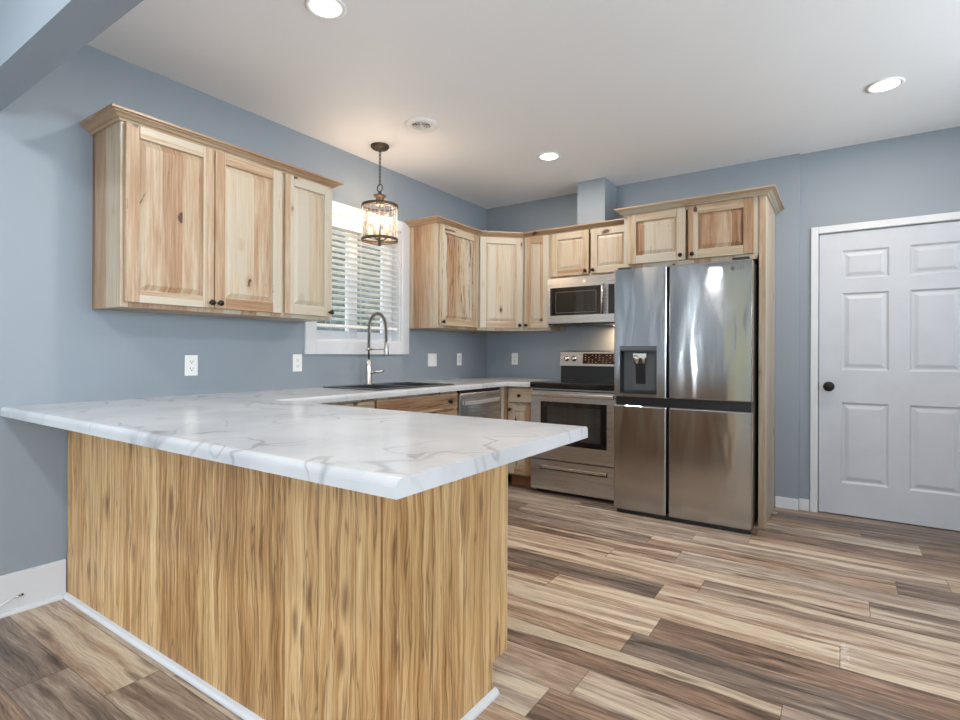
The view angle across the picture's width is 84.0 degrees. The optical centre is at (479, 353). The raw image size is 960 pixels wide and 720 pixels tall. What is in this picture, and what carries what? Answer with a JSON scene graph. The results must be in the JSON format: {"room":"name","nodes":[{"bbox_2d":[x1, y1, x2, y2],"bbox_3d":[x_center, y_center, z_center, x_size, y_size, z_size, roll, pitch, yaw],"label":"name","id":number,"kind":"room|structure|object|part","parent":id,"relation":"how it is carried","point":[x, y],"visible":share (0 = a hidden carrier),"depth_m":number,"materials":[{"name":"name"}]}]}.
{"room":"kitchen","nodes":[
{"label":"kitchen","id":0,"kind":"room"},
{"bbox_2d":[0,0,142,111],"bbox_3d":[0.060,-1.268,0.789,5.300,0.456,0.119,0,0,34],"label":"wall header","id":1,"kind":"structure","parent":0,"point":[37,36],"depth_m":1.80,"materials":[{"name":"blue paint"}]},
{"bbox_2d":[0,45,486,591],"bbox_3d":[-2.389,-0.179,2.029,0.140,2.651,8.940,0,0,34],"label":"wall","id":2,"kind":"structure","parent":0,"point":[55,347],"depth_m":2.61,"materials":[{"name":"blue paint"}]},
{"bbox_2d":[0,559,65,618],"bbox_3d":[-3.353,1.055,0.459,0.035,0.176,4.984,0,0,34],"label":"baseboard","id":3,"kind":"structure","parent":2,"relation":"attached to","point":[44,584],"depth_m":2.42,"materials":[{"name":"white paint"}]},
{"bbox_2d":[92,121,281,318],"bbox_3d":[-1.516,-0.647,2.869,0.356,0.862,0.848,0,0,34],"label":"upper cabinet","id":4,"kind":"object","parent":2,"relation":"attached to","point":[180,227],"visible":1,"depth_m":2.66,"materials":[{"name":"brown wood"}]},
{"bbox_3d":[-1.515,-0.652,2.625,0.020,0.828,0.418,0,0,34],"label":"door","id":5,"kind":"part","parent":4,"relation":"part of","materials":[{"name":"brown wood"}]},
{"bbox_3d":[-1.514,-0.652,2.624,0.008,0.716,0.306,0,0,34],"label":"door panel","id":6,"kind":"part","parent":4,"relation":"part of","materials":[{"name":"brown wood"}]},
{"bbox_2d":[79,103,343,188],"bbox_3d":[-1.409,-1.090,3.020,0.362,0.044,1.330,0,0,34],"label":"crown molding","id":7,"kind":"structure","parent":4,"relation":"on","point":[111,114],"depth_m":2.67,"materials":[{"name":"brown wood"}]},
{"bbox_3d":[-1.390,-0.266,2.768,0.030,0.031,0.031,0,0,34],"label":"knob","id":8,"kind":"part","parent":4,"relation":"part of","materials":[{"name":"black metal"}]},
{"bbox_3d":[-1.364,-0.266,2.805,0.030,0.031,0.031,0,0,34],"label":"knob","id":9,"kind":"part","parent":4,"relation":"part of","materials":[{"name":"black metal"}]},
{"bbox_3d":[-1.282,-0.651,2.969,0.020,0.828,0.403,0,0,34],"label":"door","id":10,"kind":"part","parent":4,"relation":"part of","materials":[{"name":"brown wood"}]},
{"bbox_3d":[-1.280,-0.651,2.968,0.008,0.716,0.291,0,0,34],"label":"door panel","id":11,"kind":"part","parent":4,"relation":"part of","materials":[{"name":"brown wood"}]},
{"bbox_2d":[185,355,197,375],"bbox_3d":[-1.631,0.066,3.015,0.008,0.116,0.072,0,0,34],"label":"wall outlet","id":12,"kind":"object","parent":2,"relation":"attached to","point":[191,361],"visible":1,"depth_m":3.01,"materials":[{"name":"white plastic"}]},
{"bbox_2d":[189,359,194,363],"bbox_3d":[-1.629,0.046,3.014,0.003,0.029,0.034,0,0,34],"label":"receptacle","id":13,"kind":"object","parent":12,"relation":"attached to","point":[191,361],"depth_m":3.01,"materials":[{"name":"white plastic"}]},
{"bbox_2d":[189,366,194,371],"bbox_3d":[-1.629,0.086,3.014,0.003,0.029,0.034,0,0,34],"label":"receptacle","id":14,"kind":"object","parent":12,"relation":"attached to","point":[191,368],"depth_m":3.01,"materials":[{"name":"white plastic"}]},
{"bbox_2d":[258,173,333,321],"bbox_3d":[-1.174,-0.646,3.373,0.356,0.862,0.368,0,0,34],"label":"upper cabinet","id":15,"kind":"object","parent":2,"relation":"attached to","point":[306,205],"visible":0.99,"depth_m":3.28,"materials":[{"name":"brown wood"}]},
{"bbox_3d":[-1.078,-0.646,3.307,0.020,0.862,0.368,0,0,34],"label":"frame","id":16,"kind":"part","parent":15,"relation":"part of","materials":[{"name":"brown wood"}]},
{"bbox_3d":[-1.058,-0.650,3.299,0.020,0.828,0.348,0,0,34],"label":"door","id":17,"kind":"part","parent":15,"relation":"part of","materials":[{"name":"brown wood"}]},
{"bbox_3d":[-1.056,-0.650,3.298,0.008,0.716,0.236,0,0,34],"label":"door panel","id":18,"kind":"part","parent":15,"relation":"part of","materials":[{"name":"brown wood"}]},
{"bbox_2d":[293,354,301,371],"bbox_3d":[-1.232,0.063,3.603,0.008,0.116,0.072,0,0,34],"label":"wall outlet","id":19,"kind":"object","parent":2,"relation":"attached to","point":[297,358],"visible":1,"depth_m":3.60,"materials":[{"name":"white plastic"}]},
{"bbox_2d":[304,201,409,353],"bbox_3d":[-0.955,-0.546,4.121,0.153,1.104,1.055,0,0,34],"label":"window","id":20,"kind":"structure","parent":2,"relation":"in","point":[349,341],"depth_m":4.21,"materials":[{"name":"white paint"}]},
{"bbox_3d":[-0.993,-0.551,4.147,0.040,0.891,0.846,0,0,34],"label":"sash","id":21,"kind":"part","parent":20,"relation":"part of","materials":[{"name":"white paint"}]},
{"bbox_2d":[317,216,397,330],"bbox_3d":[-0.932,-0.594,4.105,0.065,0.801,0.830,0,0,34],"label":"window blind","id":22,"kind":"object","parent":20,"relation":"attached to","point":[337,223],"visible":0.57,"depth_m":4.10,"materials":[{"name":"white plastic"}]},
{"bbox_3d":[-0.938,-0.204,4.108,0.048,0.021,0.822,0,0,34],"label":"rail","id":23,"kind":"part","parent":22,"relation":"part of","materials":[{"name":"white plastic"}]},
{"bbox_2d":[428,353,436,366],"bbox_3d":[-0.426,0.057,4.790,0.010,0.116,0.120,0,0,34],"label":"light switch","id":24,"kind":"object","parent":2,"relation":"attached to","point":[432,357],"visible":1,"depth_m":4.79,"materials":[{"name":"white plastic"}]},
{"bbox_2d":[409,223,477,330],"bbox_3d":[-0.296,-0.643,4.668,0.356,0.862,0.596,0,0,34],"label":"upper cabinet","id":25,"kind":"object","parent":2,"relation":"attached to","point":[443,259],"visible":1,"depth_m":4.47,"materials":[{"name":"brown wood"}]},
{"bbox_3d":[-0.199,-0.642,4.603,0.020,0.862,0.596,0,0,34],"label":"frame","id":26,"kind":"part","parent":25,"relation":"part of","materials":[{"name":"brown wood"}]},
{"bbox_3d":[-0.182,-0.647,4.591,0.020,0.828,0.536,0,0,34],"label":"door","id":27,"kind":"part","parent":25,"relation":"part of","materials":[{"name":"brown wood"}]},
{"bbox_3d":[-0.180,-0.647,4.590,0.008,0.716,0.424,0,0,34],"label":"door panel","id":28,"kind":"part","parent":25,"relation":"part of","materials":[{"name":"brown wood"}]},
{"bbox_2d":[404,215,623,238],"bbox_3d":[0.280,-1.084,4.607,1.850,0.044,0.624,0,0,-2],"label":"crown molding","id":29,"kind":"structure","parent":25,"relation":"attached to","point":[433,219],"depth_m":4.59,"materials":[{"name":"brown wood"}]},
{"bbox_2d":[457,353,461,364],"bbox_3d":[-0.198,0.055,5.127,0.008,0.116,0.072,0,0,34],"label":"wall outlet","id":30,"kind":"object","parent":2,"relation":"attached to","point":[459,355],"visible":1,"depth_m":5.12,"materials":[{"name":"white plastic"}]},
{"bbox_2d":[0,474,959,719],"bbox_3d":[-0.143,1.205,0.502,5.580,0.100,8.940,0,0,34],"label":"floor","id":31,"kind":"structure","parent":0,"point":[612,614],"depth_m":2.23,"materials":[{"name":"laminate"}]},
{"bbox_2d":[0,594,23,605],"bbox_3d":[-2.099,1.106,2.258,0.017,0.080,0.270,0,0,30],"label":"coaxial cable","id":32,"kind":"object","parent":31,"relation":"on","point":[19,595],"visible":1,"depth_m":2.35,"materials":[{"name":"white plastic"}]},
{"bbox_2d":[63,430,507,719],"bbox_3d":[-0.911,0.715,2.213,2.074,0.874,0.692,0,0,34],"label":"base cabinet","id":33,"kind":"object","parent":31,"relation":"on","point":[273,596],"visible":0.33,"depth_m":1.69,"materials":[{"name":"brown wood"}]},
{"bbox_3d":[-0.949,1.142,2.158,2.074,0.020,0.560,0,0,34],"label":"shoe moulding","id":34,"kind":"part","parent":33,"relation":"part of","materials":[{"name":"white paint"}]},
{"bbox_2d":[0,377,587,499],"bbox_3d":[-0.047,0.260,3.269,2.344,0.039,3.854,0,0,34],"label":"countertop","id":35,"kind":"structure","parent":33,"relation":"on","point":[392,454],"depth_m":1.64,"materials":[{"name":"stone"}]},
{"bbox_2d":[365,311,388,383],"bbox_3d":[-0.743,-0.043,4.011,0.230,0.545,0.149,0,0,34],"label":"faucet","id":36,"kind":"object","parent":35,"relation":"on","point":[368,380],"visible":1,"depth_m":4.00,"materials":[{"name":"silver metal"}]},
{"bbox_2d":[323,382,453,390],"bbox_3d":[-0.645,0.324,3.908,0.520,0.188,0.830,0,0,34],"label":"sink","id":37,"kind":"object","parent":35,"relation":"in","point":[391,385],"visible":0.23,"depth_m":3.91,"materials":[{"name":"metal"}]},
{"bbox_3d":[-0.730,0.327,3.733,0.379,0.180,0.349,0,0,34],"label":"bowl","id":38,"kind":"part","parent":37,"relation":"part of","materials":[{"name":"metal"}]},
{"bbox_3d":[-0.514,0.328,4.052,0.379,0.180,0.349,0,0,34],"label":"bowl","id":39,"kind":"part","parent":37,"relation":"part of","materials":[{"name":"metal"}]},
{"bbox_3d":[-0.083,0.718,1.630,0.008,0.874,0.619,0,0,34],"label":"panel","id":40,"kind":"part","parent":33,"relation":"part of","materials":[{"name":"brown wood"}]},
{"bbox_2d":[321,399,373,407],"bbox_3d":[-1.106,0.714,3.218,0.652,0.875,0.722,0,0,34],"label":"base cabinet","id":41,"kind":"object","parent":31,"relation":"on","point":[366,403],"visible":0.03,"depth_m":3.23,"materials":[{"name":"brown wood"}]},
{"bbox_3d":[-0.887,0.662,3.070,0.020,0.770,0.722,0,0,34],"label":"frame","id":42,"kind":"part","parent":41,"relation":"part of","materials":[{"name":"brown wood"}]},
{"bbox_3d":[-0.869,0.356,3.058,0.020,0.123,0.698,0,0,34],"label":"drawer","id":43,"kind":"part","parent":41,"relation":"part of","materials":[{"name":"brown wood"}]},
{"bbox_2d":[373,391,457,415],"bbox_3d":[-0.655,0.715,3.883,0.652,0.875,0.878,0,0,34],"label":"base cabinet","id":44,"kind":"object","parent":31,"relation":"on","point":[445,403],"visible":0.24,"depth_m":3.75,"materials":[{"name":"brown wood"}]},
{"bbox_3d":[-0.299,0.734,3.901,0.020,0.600,0.424,0,0,34],"label":"door","id":45,"kind":"part","parent":44,"relation":"part of","materials":[{"name":"brown wood"}]},
{"bbox_2d":[456,387,499,418],"bbox_3d":[-0.231,0.720,4.498,0.663,0.870,0.602,0,0,34],"label":"dishwasher","id":46,"kind":"object","parent":31,"relation":"on","point":[484,402],"visible":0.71,"depth_m":4.31,"materials":[{"name":"grey metal"}]},
{"bbox_3d":[0.028,0.383,4.324,0.042,0.032,0.510,0,0,34],"label":"handle","id":47,"kind":"part","parent":46,"relation":"part of","materials":[{"name":"silver metal"}]},
{"bbox_2d":[499,386,533,486],"bbox_3d":[0.476,0.720,4.816,0.289,0.875,0.705,0,0,34],"label":"base cabinet","id":48,"kind":"object","parent":31,"relation":"on","point":[519,398],"visible":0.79,"depth_m":4.60,"materials":[{"name":"brown wood"}]},
{"bbox_3d":[0.347,0.360,4.592,0.229,0.123,0.020,0,0,34],"label":"drawer","id":49,"kind":"part","parent":48,"relation":"part of","materials":[{"name":"brown wood"}]},
{"bbox_3d":[0.345,0.737,4.592,0.229,0.600,0.020,0,0,34],"label":"door","id":50,"kind":"part","parent":48,"relation":"part of","materials":[{"name":"brown wood"}]},
{"bbox_3d":[0.344,0.737,4.591,0.117,0.488,0.008,0,0,34],"label":"door panel","id":51,"kind":"part","parent":48,"relation":"part of","materials":[{"name":"brown wood"}]},
{"bbox_3d":[0.355,0.667,4.611,0.259,0.770,0.020,0,0,34],"label":"frame","id":52,"kind":"part","parent":48,"relation":"part of","materials":[{"name":"brown wood"}]},
{"bbox_2d":[530,351,615,502],"bbox_3d":[0.909,0.566,4.506,0.762,1.185,0.695,0,0,34],"label":"range","id":53,"kind":"object","parent":31,"relation":"on","point":[583,395],"visible":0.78,"depth_m":4.28,"materials":[{"name":"grey metal"}]},
{"bbox_2d":[530,379,613,390],"bbox_3d":[0.917,0.259,4.516,0.762,0.047,0.670,0,0,34],"label":"cooktop","id":54,"kind":"object","parent":53,"relation":"in","point":[559,384],"depth_m":4.33,"materials":[{"name":"black glass"}]},
{"bbox_3d":[0.749,0.997,4.272,0.754,0.243,0.040,0,0,34],"label":"storage drawer","id":55,"kind":"part","parent":53,"relation":"part of","materials":[{"name":"silver metal"}]},
{"bbox_3d":[0.737,0.933,4.260,0.565,0.022,0.018,0,0,34],"label":"drawer pull","id":56,"kind":"part","parent":53,"relation":"part of","materials":[{"name":"silver metal"}]},
{"bbox_3d":[0.727,0.335,4.236,0.702,0.034,0.044,0,0,34],"label":"oven handle","id":57,"kind":"part","parent":53,"relation":"part of","materials":[{"name":"silver metal"}]},
{"bbox_3d":[0.750,0.577,4.271,0.754,0.578,0.042,0,0,34],"label":"oven door","id":58,"kind":"part","parent":53,"relation":"part of","materials":[{"name":"silver metal"}]},
{"bbox_3d":[1.083,0.174,4.760,0.754,0.124,0.080,0,0,34],"label":"vent panel","id":59,"kind":"part","parent":53,"relation":"part of","materials":[{"name":"black plastic"}]},
{"bbox_2d":[614,256,758,534],"bbox_3d":[1.571,0.269,3.966,0.906,1.785,0.785,0,0,34],"label":"refrigerator","id":60,"kind":"object","parent":31,"relation":"on","point":[686,336],"visible":0.98,"depth_m":3.61,"materials":[{"name":"grey metal"}]},
{"bbox_3d":[1.152,0.749,3.825,0.374,0.753,0.075,0,0,34],"label":"door","id":61,"kind":"part","parent":60,"relation":"part of","materials":[{"name":"silver metal"}]},
{"bbox_3d":[1.155,-0.149,3.825,0.374,0.918,0.075,0,0,34],"label":"door","id":62,"kind":"part","parent":60,"relation":"part of","materials":[{"name":"silver metal"}]},
{"bbox_3d":[1.534,0.750,3.565,0.515,0.753,0.075,0,0,34],"label":"door","id":63,"kind":"part","parent":60,"relation":"part of","materials":[{"name":"silver metal"}]},
{"bbox_3d":[1.537,-0.148,3.565,0.515,0.918,0.075,0,0,34],"label":"door","id":64,"kind":"part","parent":60,"relation":"part of","materials":[{"name":"silver metal"}]},
{"bbox_2d":[758,195,775,527],"bbox_3d":[2.052,0.049,3.809,0.042,2.228,0.605,0,0,34],"label":"end panel","id":65,"kind":"object","parent":31,"relation":"on","point":[767,216],"visible":0.99,"depth_m":3.59,"materials":[{"name":"brown wood"}]},
{"bbox_2d":[87,0,959,208],"bbox_3d":[-0.133,-1.546,0.502,5.580,0.100,8.940,0,0,34],"label":"ceiling","id":66,"kind":"structure","parent":0,"point":[624,91],"depth_m":2.85,"materials":[{"name":"white paint"}]},
{"bbox_2d":[304,0,346,19],"bbox_3d":[-0.665,-1.494,2.301,0.176,0.007,0.176,0,0,34],"label":"recessed light","id":67,"kind":"object","parent":66,"relation":"in","point":[324,9],"visible":1,"depth_m":2.31,"materials":[{"name":"white plastic"}]},
{"bbox_2d":[361,142,397,245],"bbox_3d":[-0.722,-1.135,3.844,0.262,0.725,0.262,0,0,34],"label":"pendant lamp","id":68,"kind":"object","parent":66,"relation":"hanging from","point":[380,147],"visible":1,"depth_m":3.83,"materials":[{"name":"brown metal"}]},
{"bbox_3d":[-0.751,-0.954,3.803,0.033,0.082,0.032,0,0,34],"label":"candle bulb","id":69,"kind":"part","parent":68,"relation":"part of","materials":[{"name":"beige"}]},
{"bbox_3d":[-0.722,-0.940,3.844,0.248,0.230,0.247,0,0,34],"label":"lamp shade","id":70,"kind":"part","parent":68,"relation":"part of","materials":[{"name":"glass"}]},
{"bbox_3d":[-0.721,-1.337,3.844,0.016,0.244,0.015,0,0,-11],"label":"chain","id":71,"kind":"part","parent":68,"relation":"part of","materials":[{"name":"brown metal"}]},
{"bbox_3d":[-0.673,-0.954,3.839,0.033,0.082,0.032,0,0,34],"label":"candle bulb","id":72,"kind":"part","parent":68,"relation":"part of","materials":[{"name":"beige"}]},
{"bbox_2d":[404,117,438,131],"bbox_3d":[-0.383,-1.490,3.487,0.224,0.012,0.224,0,0,34],"label":"ceiling vent","id":73,"kind":"object","parent":66,"relation":"in","point":[417,124],"visible":1,"depth_m":3.47,"materials":[{"name":"white plastic"}]},
{"bbox_2d":[537,152,560,160],"bbox_3d":[0.522,-1.489,4.033,0.176,0.007,0.176,0,0,34],"label":"recessed light","id":74,"kind":"object","parent":66,"relation":"in","point":[546,156],"visible":1,"depth_m":4.03,"materials":[{"name":"white plastic"}]},
{"bbox_2d":[866,77,904,92],"bbox_3d":[2.241,-1.483,2.951,0.176,0.007,0.176,0,0,34],"label":"recessed light","id":75,"kind":"object","parent":66,"relation":"in","point":[887,84],"visible":1,"depth_m":2.94,"materials":[{"name":"white plastic"}]},
{"bbox_2d":[577,177,616,224],"bbox_3d":[1.033,-1.298,4.698,0.250,0.389,0.285,0,0,34],"label":"chase","id":76,"kind":"structure","parent":0,"point":[596,198],"depth_m":4.59,"materials":[{"name":"blue paint"}]},
{"bbox_2d":[486,126,959,510],"bbox_3d":[2.315,-0.162,4.118,5.300,2.651,0.200,0,0,34],"label":"wall","id":77,"kind":"structure","parent":0,"point":[538,352],"depth_m":3.98,"materials":[{"name":"blue paint"}]},
{"bbox_2d":[457,237,530,332],"bbox_3d":[0.154,-0.641,5.095,0.621,0.862,0.611,0,0,34],"label":"upper cabinet","id":78,"kind":"object","parent":77,"relation":"attached to","point":[500,261],"visible":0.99,"depth_m":4.87,"materials":[{"name":"brown wood"}]},
{"bbox_3d":[0.188,-0.641,4.898,0.431,0.862,0.020,0,0,-11],"label":"frame","id":79,"kind":"part","parent":78,"relation":"part of","materials":[{"name":"brown wood"}]},
{"bbox_3d":[0.192,-0.646,4.877,0.291,0.828,0.291,0,0,34],"label":"door","id":80,"kind":"part","parent":78,"relation":"part of","materials":[{"name":"brown wood"}]},
{"bbox_3d":[0.192,-0.646,4.875,0.283,0.716,0.008,0,0,-11],"label":"door panel","id":81,"kind":"part","parent":78,"relation":"part of","materials":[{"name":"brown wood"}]},
{"bbox_2d":[512,353,517,364],"bbox_3d":[0.346,0.051,5.327,0.072,0.116,0.008,0,0,34],"label":"wall outlet","id":82,"kind":"object","parent":77,"relation":"attached to","point":[514,355],"visible":1,"depth_m":5.32,"materials":[{"name":"white plastic"}]},
{"bbox_2d":[524,235,564,331],"bbox_3d":[0.590,-0.640,4.953,0.276,0.862,0.356,0,0,34],"label":"upper cabinet","id":83,"kind":"object","parent":77,"relation":"attached to","point":[537,250],"visible":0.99,"depth_m":4.83,"materials":[{"name":"brown wood"}]},
{"bbox_3d":[0.515,-0.645,4.834,0.130,0.716,0.008,0,0,34],"label":"door panel","id":84,"kind":"part","parent":83,"relation":"part of","materials":[{"name":"brown wood"}]},
{"bbox_3d":[0.516,-0.645,4.836,0.242,0.828,0.020,0,0,34],"label":"door","id":85,"kind":"part","parent":83,"relation":"part of","materials":[{"name":"brown wood"}]},
{"bbox_3d":[0.524,-0.640,4.856,0.276,0.862,0.020,0,0,34],"label":"frame","id":86,"kind":"part","parent":83,"relation":"part of","materials":[{"name":"brown wood"}]},
{"bbox_2d":[551,225,623,278],"bbox_3d":[1.022,-0.861,4.660,0.764,0.416,0.356,0,0,34],"label":"upper cabinet","id":87,"kind":"object","parent":77,"relation":"attached to","point":[600,251],"visible":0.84,"depth_m":4.56,"materials":[{"name":"brown wood"}]},
{"bbox_3d":[0.785,-0.868,4.654,0.354,0.379,0.020,0,0,34],"label":"door","id":88,"kind":"part","parent":87,"relation":"part of","materials":[{"name":"brown wood"}]},
{"bbox_3d":[0.784,-0.868,4.652,0.242,0.267,0.008,0,0,34],"label":"door panel","id":89,"kind":"part","parent":87,"relation":"part of","materials":[{"name":"brown wood"}]},
{"bbox_2d":[547,274,614,326],"bbox_3d":[1.000,-0.447,4.618,0.751,0.407,0.447,0,0,34],"label":"microwave","id":90,"kind":"object","parent":87,"relation":"attached to","point":[582,301],"visible":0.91,"depth_m":4.51,"materials":[{"name":"grey metal"}]},
{"bbox_3d":[1.001,-0.253,4.620,0.731,0.011,0.345,0,0,34],"label":"vent plate","id":91,"kind":"part","parent":90,"relation":"part of","materials":[{"name":"black plastic"}]},
{"bbox_3d":[1.006,-0.449,4.374,0.025,0.246,0.049,0,0,34],"label":"door handle","id":92,"kind":"part","parent":90,"relation":"part of","materials":[{"name":"silver metal"}]},
{"bbox_3d":[1.141,-0.455,4.334,0.199,0.389,0.038,0,0,34],"label":"control panel","id":93,"kind":"part","parent":90,"relation":"part of","materials":[{"name":"silver metal"}]},
{"bbox_3d":[1.093,-0.867,4.445,0.354,0.379,0.020,0,0,34],"label":"door","id":94,"kind":"part","parent":87,"relation":"part of","materials":[{"name":"brown wood"}]},
{"bbox_3d":[1.092,-0.867,4.444,0.242,0.267,0.008,0,0,34],"label":"door panel","id":95,"kind":"part","parent":87,"relation":"part of","materials":[{"name":"brown wood"}]},
{"bbox_2d":[624,196,758,267],"bbox_3d":[1.641,-0.853,4.062,0.923,0.428,0.652,0,0,34],"label":"upper cabinet","id":96,"kind":"object","parent":77,"relation":"attached to","point":[726,230],"visible":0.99,"depth_m":3.79,"materials":[{"name":"brown wood"}]},
{"bbox_3d":[1.300,-0.864,3.946,0.300,0.258,0.008,0,0,34],"label":"door panel","id":97,"kind":"part","parent":96,"relation":"part of","materials":[{"name":"brown wood"}]},
{"bbox_3d":[1.302,-0.864,3.947,0.420,0.378,0.020,0,0,34],"label":"door","id":98,"kind":"part","parent":96,"relation":"part of","materials":[{"name":"brown wood"}]},
{"bbox_2d":[614,184,783,215],"bbox_3d":[1.657,-1.079,4.045,1.080,0.044,0.663,0,0,34],"label":"crown molding","id":99,"kind":"structure","parent":96,"relation":"on","point":[771,191],"depth_m":3.75,"materials":[{"name":"brown wood"}]},
{"bbox_3d":[1.666,-0.863,3.700,0.420,0.378,0.020,0,0,34],"label":"door","id":100,"kind":"part","parent":96,"relation":"part of","materials":[{"name":"brown wood"}]},
{"bbox_3d":[1.665,-0.863,3.699,0.300,0.258,0.008,0,0,34],"label":"door panel","id":101,"kind":"part","parent":96,"relation":"part of","materials":[{"name":"brown wood"}]},
{"bbox_2d":[775,496,808,510],"bbox_3d":[2.334,1.122,3.991,0.218,0.084,0.044,0,0,34],"label":"baseboard","id":102,"kind":"structure","parent":77,"relation":"attached to","point":[780,502],"depth_m":3.97,"materials":[{"name":"white paint"}]},
{"bbox_2d":[810,211,959,530],"bbox_3d":[2.879,0.120,3.664,1.035,2.092,0.159,0,0,34],"label":"door","id":103,"kind":"structure","parent":77,"relation":"in","point":[885,361],"depth_m":3.70,"materials":[{"name":"white paint"}]},
{"bbox_3d":[2.520,0.239,3.856,0.071,0.071,0.075,0,0,34],"label":"knob","id":104,"kind":"part","parent":103,"relation":"part of","materials":[{"name":"black metal"}]},
{"label":"outside","id":105,"kind":"structure","parent":0,"visible":0},
{"bbox_3d":[-6.918,1.580,7.840,13.850,0.100,20.000,0,0,34],"label":"lawn","id":106,"kind":"structure","parent":105,"visible":0},
{"bbox_2d":[317,228,379,332],"bbox_3d":[-3.542,-0.462,11.789,2.625,5.221,14.090,0,0,34],"label":"hedge","id":107,"kind":"object","parent":106,"relation":"on","point":[341,322],"visible":0.02,"depth_m":11.25,"materials":[{"name":"green plant"}]}
]}

